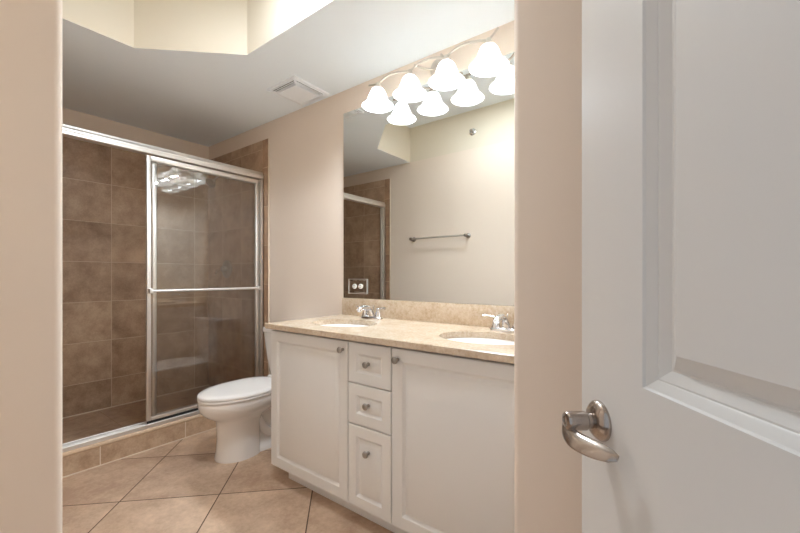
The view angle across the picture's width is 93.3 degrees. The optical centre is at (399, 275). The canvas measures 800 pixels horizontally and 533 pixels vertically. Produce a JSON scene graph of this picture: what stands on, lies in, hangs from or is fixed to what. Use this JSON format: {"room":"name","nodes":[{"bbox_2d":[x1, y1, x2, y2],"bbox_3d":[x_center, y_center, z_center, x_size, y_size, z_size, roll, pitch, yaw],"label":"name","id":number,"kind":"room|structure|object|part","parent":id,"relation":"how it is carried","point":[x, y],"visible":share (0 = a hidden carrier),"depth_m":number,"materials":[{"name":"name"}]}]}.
{"room":"bathroom","nodes":[
{"label":"bathroom","id":0,"kind":"room"},
{"bbox_2d":[0,0,61,532],"bbox_3d":[-1.655,-0.298,1.335,3.300,2.900,0.307,0,0,37],"label":"wall","id":1,"kind":"structure","parent":0,"point":[30,30],"depth_m":0.81,"materials":[{"name":"beige paint"}]},
{"bbox_2d":[62,107,208,417],"bbox_3d":[-2.527,-0.298,3.013,0.129,2.900,1.940,0,0,37],"label":"wall","id":2,"kind":"structure","parent":0,"point":[104,187],"depth_m":3.18,"materials":[{"name":"brown tile"}]},
{"bbox_2d":[62,384,208,418],"bbox_3d":[-2.381,1.078,3.095,0.006,0.007,1.615,0,0,37],"label":"trim","id":3,"kind":"structure","parent":2,"relation":"attached to","point":[208,384],"depth_m":3.18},
{"bbox_2d":[62,385,211,443],"bbox_3d":[-2.067,1.117,2.859,0.791,0.070,1.615,0,0,37],"label":"floor","id":4,"kind":"structure","parent":0,"point":[81,426],"depth_m":2.91,"materials":[{"name":"brown tile"}]},
{"bbox_2d":[62,428,393,532],"bbox_3d":[-0.856,1.202,0.917,5.320,0.100,3.520,0,0,37],"label":"floor","id":5,"kind":"structure","parent":0,"point":[179,486],"depth_m":1.96,"materials":[{"name":"beige tile"}]},
{"bbox_2d":[62,414,215,477],"bbox_3d":[-1.692,1.079,2.577,0.156,0.146,1.613,0,0,37],"label":"shower curb","id":6,"kind":"object","parent":5,"relation":"on","point":[78,460],"visible":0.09,"depth_m":2.42,"materials":[{"name":"tile"}]},
{"bbox_2d":[197,327,272,463],"bbox_3d":[-0.968,0.765,2.561,0.434,0.774,0.767,0,0,37],"label":"toilet","id":7,"kind":"object","parent":5,"relation":"on","point":[240,409],"visible":0.48,"depth_m":2.35,"materials":[{"name":"white ceramic"}]},
{"bbox_3d":[-1.042,0.756,2.463,0.380,0.017,0.518,0,0,37],"label":"seat","id":8,"kind":"part","parent":7,"relation":"part of","materials":[{"name":"white plastic"}]},
{"bbox_3d":[-1.039,0.733,2.467,0.382,0.025,0.531,0,0,37],"label":"lid","id":9,"kind":"part","parent":7,"relation":"part of","materials":[{"name":"white plastic"}]},
{"bbox_3d":[-0.803,0.580,2.781,0.414,0.327,0.210,0,0,37],"label":"tank","id":10,"kind":"part","parent":7,"relation":"part of","materials":[{"name":"white ceramic"}]},
{"bbox_3d":[-0.805,0.398,2.778,0.434,0.040,0.225,0,0,37],"label":"tank lid","id":11,"kind":"part","parent":7,"relation":"part of","materials":[{"name":"white ceramic"}]},
{"bbox_2d":[271,324,513,532],"bbox_3d":[0.030,0.723,1.910,1.481,0.854,0.620,0,0,37],"label":"vanity cabinet","id":12,"kind":"object","parent":5,"relation":"on","point":[405,440],"visible":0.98,"depth_m":1.60,"materials":[{"name":"white wood"}]},
{"bbox_3d":[-0.481,0.684,1.957,0.604,0.756,0.019,0,0,37],"label":"door","id":13,"kind":"part","parent":12,"relation":"part of","materials":[{"name":"white wood"}]},
{"bbox_3d":[-0.279,0.347,1.774,0.031,0.031,0.031,0,0,37],"label":"knob","id":14,"kind":"part","parent":12,"relation":"part of","materials":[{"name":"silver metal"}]},
{"bbox_3d":[-0.150,0.792,1.677,0.031,0.031,0.031,0,0,37],"label":"knob","id":15,"kind":"part","parent":12,"relation":"part of","materials":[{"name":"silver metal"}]},
{"bbox_3d":[-0.150,0.580,1.677,0.031,0.031,0.031,0,0,37],"label":"knob","id":16,"kind":"part","parent":12,"relation":"part of","materials":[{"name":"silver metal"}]},
{"bbox_3d":[-0.150,0.395,1.677,0.031,0.031,0.031,0,0,37],"label":"knob","id":17,"kind":"part","parent":12,"relation":"part of","materials":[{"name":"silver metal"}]},
{"bbox_3d":[-0.135,0.874,1.697,0.254,0.376,0.019,0,0,37],"label":"drawer","id":18,"kind":"part","parent":12,"relation":"part of","materials":[{"name":"white wood"}]},
{"bbox_3d":[-0.135,0.589,1.697,0.254,0.185,0.019,0,0,37],"label":"drawer","id":19,"kind":"part","parent":12,"relation":"part of","materials":[{"name":"white wood"}]},
{"bbox_3d":[-0.135,0.399,1.697,0.254,0.187,0.019,0,0,37],"label":"drawer","id":20,"kind":"part","parent":12,"relation":"part of","materials":[{"name":"white wood"}]},
{"bbox_2d":[265,298,513,363],"bbox_3d":[0.028,0.224,1.917,1.504,0.144,0.617,0,0,37],"label":"countertop","id":21,"kind":"structure","parent":12,"relation":"on","point":[415,325],"depth_m":1.93,"materials":[{"name":"beige stone"}]},
{"bbox_2d":[356,305,385,319],"bbox_3d":[-0.181,0.221,2.342,0.178,0.089,0.178,0,0,-7],"label":"faucet","id":22,"kind":"object","parent":21,"relation":"on","point":[368,311],"visible":1,"depth_m":2.31,"materials":[{"name":"silver metal"}]},
{"bbox_3d":[-0.234,0.222,2.395,0.091,0.066,0.048,0,0,37],"label":"handle","id":23,"kind":"part","parent":22,"relation":"part of","materials":[{"name":"silver metal"}]},
{"bbox_3d":[-0.207,0.218,2.309,0.042,0.084,0.153,0,0,37],"label":"spout","id":24,"kind":"part","parent":22,"relation":"part of","materials":[{"name":"silver metal"}]},
{"bbox_3d":[-0.175,0.257,2.351,0.164,0.017,0.056,0,0,37],"label":"plate","id":25,"kind":"part","parent":22,"relation":"part of","materials":[{"name":"silver metal"}]},
{"bbox_3d":[-0.117,0.222,2.307,0.091,0.066,0.048,0,0,37],"label":"handle","id":26,"kind":"part","parent":22,"relation":"part of","materials":[{"name":"silver metal"}]},
{"bbox_2d":[482,314,513,332],"bbox_3d":[0.507,0.221,1.812,0.178,0.089,0.178,0,0,-7],"label":"faucet","id":27,"kind":"object","parent":21,"relation":"on","point":[506,326],"visible":0.8,"depth_m":1.80,"materials":[{"name":"silver metal"}]},
{"bbox_3d":[0.453,0.222,1.865,0.091,0.066,0.048,0,0,37],"label":"handle","id":28,"kind":"part","parent":27,"relation":"part of","materials":[{"name":"silver metal"}]},
{"bbox_3d":[0.481,0.218,1.780,0.042,0.084,0.153,0,0,37],"label":"spout","id":29,"kind":"part","parent":27,"relation":"part of","materials":[{"name":"silver metal"}]},
{"bbox_3d":[0.512,0.257,1.821,0.164,0.017,0.056,0,0,37],"label":"plate","id":30,"kind":"part","parent":27,"relation":"part of","materials":[{"name":"silver metal"}]},
{"bbox_3d":[-0.019,0.352,1.578,0.031,0.031,0.031,0,0,37],"label":"knob","id":31,"kind":"part","parent":12,"relation":"part of","materials":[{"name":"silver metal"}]},
{"bbox_3d":[0.213,0.684,1.435,0.609,0.756,0.019,0,0,37],"label":"door","id":32,"kind":"part","parent":12,"relation":"part of","materials":[{"name":"white wood"}]},
{"bbox_2d":[62,0,513,146],"bbox_3d":[-0.729,-1.475,1.735,4.540,0.386,2.060,0,0,37],"label":"ceiling","id":33,"kind":"structure","parent":0,"point":[201,72],"depth_m":2.17,"materials":[{"name":"white paint"}]},
{"bbox_2d":[267,75,328,107],"bbox_3d":[-0.706,-1.268,2.622,0.307,0.028,0.307,0,0,37],"label":"ceiling vent","id":34,"kind":"object","parent":33,"relation":"in","point":[295,89],"visible":1,"depth_m":2.58,"materials":[{"name":"white plastic"}]},
{"bbox_3d":[-0.706,-1.265,2.622,0.196,0.022,0.196,0,0,37],"label":"panel","id":35,"kind":"part","parent":34,"relation":"part of","materials":[{"name":"white plastic"}]},
{"bbox_2d":[208,21,513,385],"bbox_3d":[-0.148,-0.298,2.506,4.540,2.900,0.129,0,0,37],"label":"wall","id":36,"kind":"structure","parent":0,"point":[306,144],"depth_m":3.00,"materials":[{"name":"beige paint"}]},
{"bbox_2d":[62,124,263,452],"bbox_3d":[-1.656,0.067,2.550,0.066,1.878,1.613,0,0,37],"label":"shower door frame","id":37,"kind":"object","parent":36,"relation":"attached to","point":[68,131],"visible":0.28,"depth_m":2.55,"materials":[{"name":"metal"}]},
{"bbox_3d":[-1.656,-0.841,2.550,0.062,0.062,1.613,0,0,37],"label":"header rail","id":38,"kind":"part","parent":37,"relation":"part of","materials":[{"name":"metal"}]},
{"bbox_2d":[151,161,254,415],"bbox_3d":[-1.436,0.090,2.875,0.031,1.781,0.808,0,0,37],"label":"shower door","id":39,"kind":"structure","parent":37,"relation":"attached to","point":[154,164],"depth_m":2.55,"materials":[{"name":"silver glass"}]},
{"bbox_3d":[-1.431,0.951,2.872,0.019,0.024,0.756,0,0,37],"label":"rail","id":40,"kind":"part","parent":39,"relation":"part of","materials":[{"name":"metal"}]},
{"bbox_3d":[-1.431,-0.784,2.872,0.019,0.032,0.756,0,0,37],"label":"rail","id":41,"kind":"part","parent":39,"relation":"part of","materials":[{"name":"metal"}]},
{"bbox_2d":[146,155,260,423],"bbox_3d":[-1.416,0.090,2.815,0.059,1.781,0.820,0,0,37],"label":"shower door","id":42,"kind":"structure","parent":37,"relation":"attached to","point":[150,419],"depth_m":2.60,"materials":[{"name":"silver glass"}]},
{"bbox_3d":[-1.432,0.951,2.827,0.019,0.024,0.768,0,0,37],"label":"rail","id":43,"kind":"part","parent":42,"relation":"part of","materials":[{"name":"metal"}]},
{"bbox_3d":[-1.432,-0.784,2.827,0.019,0.032,0.768,0,0,37],"label":"rail","id":44,"kind":"part","parent":42,"relation":"part of","materials":[{"name":"metal"}]},
{"bbox_2d":[206,177,228,187],"bbox_3d":[-1.664,-0.868,3.444,0.090,0.141,0.195,0,0,37],"label":"shower head","id":45,"kind":"object","parent":36,"relation":"attached to","point":[210,182],"visible":0.86,"depth_m":3.39},
{"bbox_2d":[215,260,231,277],"bbox_3d":[-1.642,-0.063,3.506,0.182,0.170,0.070,0,0,37],"label":"shower valve","id":46,"kind":"object","parent":36,"relation":"attached to","point":[226,268],"visible":1,"depth_m":3.50,"materials":[{"name":"silver metal"}]},
{"bbox_2d":[263,139,267,376],"bbox_3d":[-1.124,0.004,3.165,0.075,2.295,0.009,0,0,37],"label":"trim","id":47,"kind":"structure","parent":36,"relation":"attached to","point":[265,142],"depth_m":3.16,"materials":[{"name":"tile"}]},
{"bbox_2d":[268,138,268,374],"bbox_3d":[-1.091,0.002,3.140,0.009,2.299,0.010,0,0,37],"label":"trim","id":48,"kind":"structure","parent":36,"relation":"attached to","point":[268,138],"depth_m":3.13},
{"bbox_2d":[342,298,513,326],"bbox_3d":[0.207,0.209,2.155,1.504,0.114,0.021,0,0,37],"label":"backsplash","id":49,"kind":"structure","parent":36,"relation":"attached to","point":[447,313],"depth_m":2.15,"materials":[{"name":"beige stone"}]},
{"bbox_2d":[344,52,513,305],"bbox_3d":[0.211,-0.486,2.162,1.505,1.273,0.005,0,0,37],"label":"mirror","id":50,"kind":"object","parent":36,"relation":"attached to","point":[429,182],"visible":0.52,"depth_m":2.17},
{"bbox_2d":[348,279,366,293],"bbox_3d":[-0.284,0.070,2.526,0.170,0.100,0.008,0,0,37],"label":"power outlet","id":51,"kind":"object","parent":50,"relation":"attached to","point":[355,286],"visible":1,"depth_m":2.53,"materials":[{"name":"plastic"}]},
{"bbox_2d":[362,27,509,112],"bbox_3d":[0.158,-1.130,2.066,0.904,0.222,0.223,0,0,37],"label":"vanity light","id":52,"kind":"object","parent":36,"relation":"attached to","point":[489,62],"visible":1,"depth_m":2.04,"materials":[{"name":"white glass"}]},
{"bbox_3d":[-0.133,-1.071,2.268,0.196,0.104,0.196,0,0,37],"label":"lamp shade","id":53,"kind":"part","parent":52,"relation":"part of","materials":[{"name":"white glass"}]},
{"bbox_3d":[-0.133,-1.075,2.268,0.060,0.088,0.060,0,0,37],"label":"bulb","id":54,"kind":"part","parent":52,"relation":"part of","materials":[{"name":"white glass"}]},
{"bbox_3d":[0.057,-1.071,2.125,0.196,0.104,0.196,0,0,37],"label":"lamp shade","id":55,"kind":"part","parent":52,"relation":"part of","materials":[{"name":"white glass"}]},
{"bbox_3d":[0.057,-1.075,2.125,0.060,0.088,0.060,0,0,37],"label":"bulb","id":56,"kind":"part","parent":52,"relation":"part of","materials":[{"name":"white glass"}]},
{"bbox_3d":[0.134,-1.179,2.141,0.128,0.020,0.027,0,0,-27],"label":"support arm","id":57,"kind":"part","parent":52,"relation":"part of","materials":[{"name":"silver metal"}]},
{"bbox_3d":[0.244,-1.071,1.984,0.196,0.104,0.196,0,0,37],"label":"lamp shade","id":58,"kind":"part","parent":52,"relation":"part of","materials":[{"name":"white glass"}]},
{"bbox_3d":[0.244,-1.075,1.984,0.060,0.088,0.060,0,0,37],"label":"bulb","id":59,"kind":"part","parent":52,"relation":"part of","materials":[{"name":"white glass"}]},
{"bbox_3d":[0.433,-1.071,1.842,0.196,0.104,0.196,0,0,37],"label":"lamp shade","id":60,"kind":"part","parent":52,"relation":"part of","materials":[{"name":"white glass"}]},
{"bbox_3d":[0.433,-1.075,1.842,0.060,0.088,0.060,0,0,37],"label":"bulb","id":61,"kind":"part","parent":52,"relation":"part of","materials":[{"name":"white glass"}]},
{"bbox_2d":[514,0,581,532],"bbox_3d":[0.922,-0.065,1.101,0.900,2.434,0.848,0,0,37],"label":"wall","id":62,"kind":"structure","parent":0,"point":[547,33],"depth_m":0.98,"materials":[{"name":"beige paint"}]},
{"bbox_3d":[-0.217,-0.065,0.136,1.800,2.434,0.120,0,0,37],"label":"wall","id":63,"kind":"structure","parent":0,"visible":0},
{"bbox_2d":[562,0,799,532],"bbox_3d":[0.284,0.132,0.200,0.092,2.020,0.760,0,0,-2],"label":"door","id":64,"kind":"structure","parent":63,"relation":"in","point":[688,421],"depth_m":0.37,"materials":[{"name":"white paint"}]},
{"bbox_3d":[0.251,0.211,0.500,0.046,0.042,0.088,0,0,-2],"label":"lever handle","id":65,"kind":"part","parent":64,"relation":"part of","materials":[{"name":"silver metal"}]}
]}

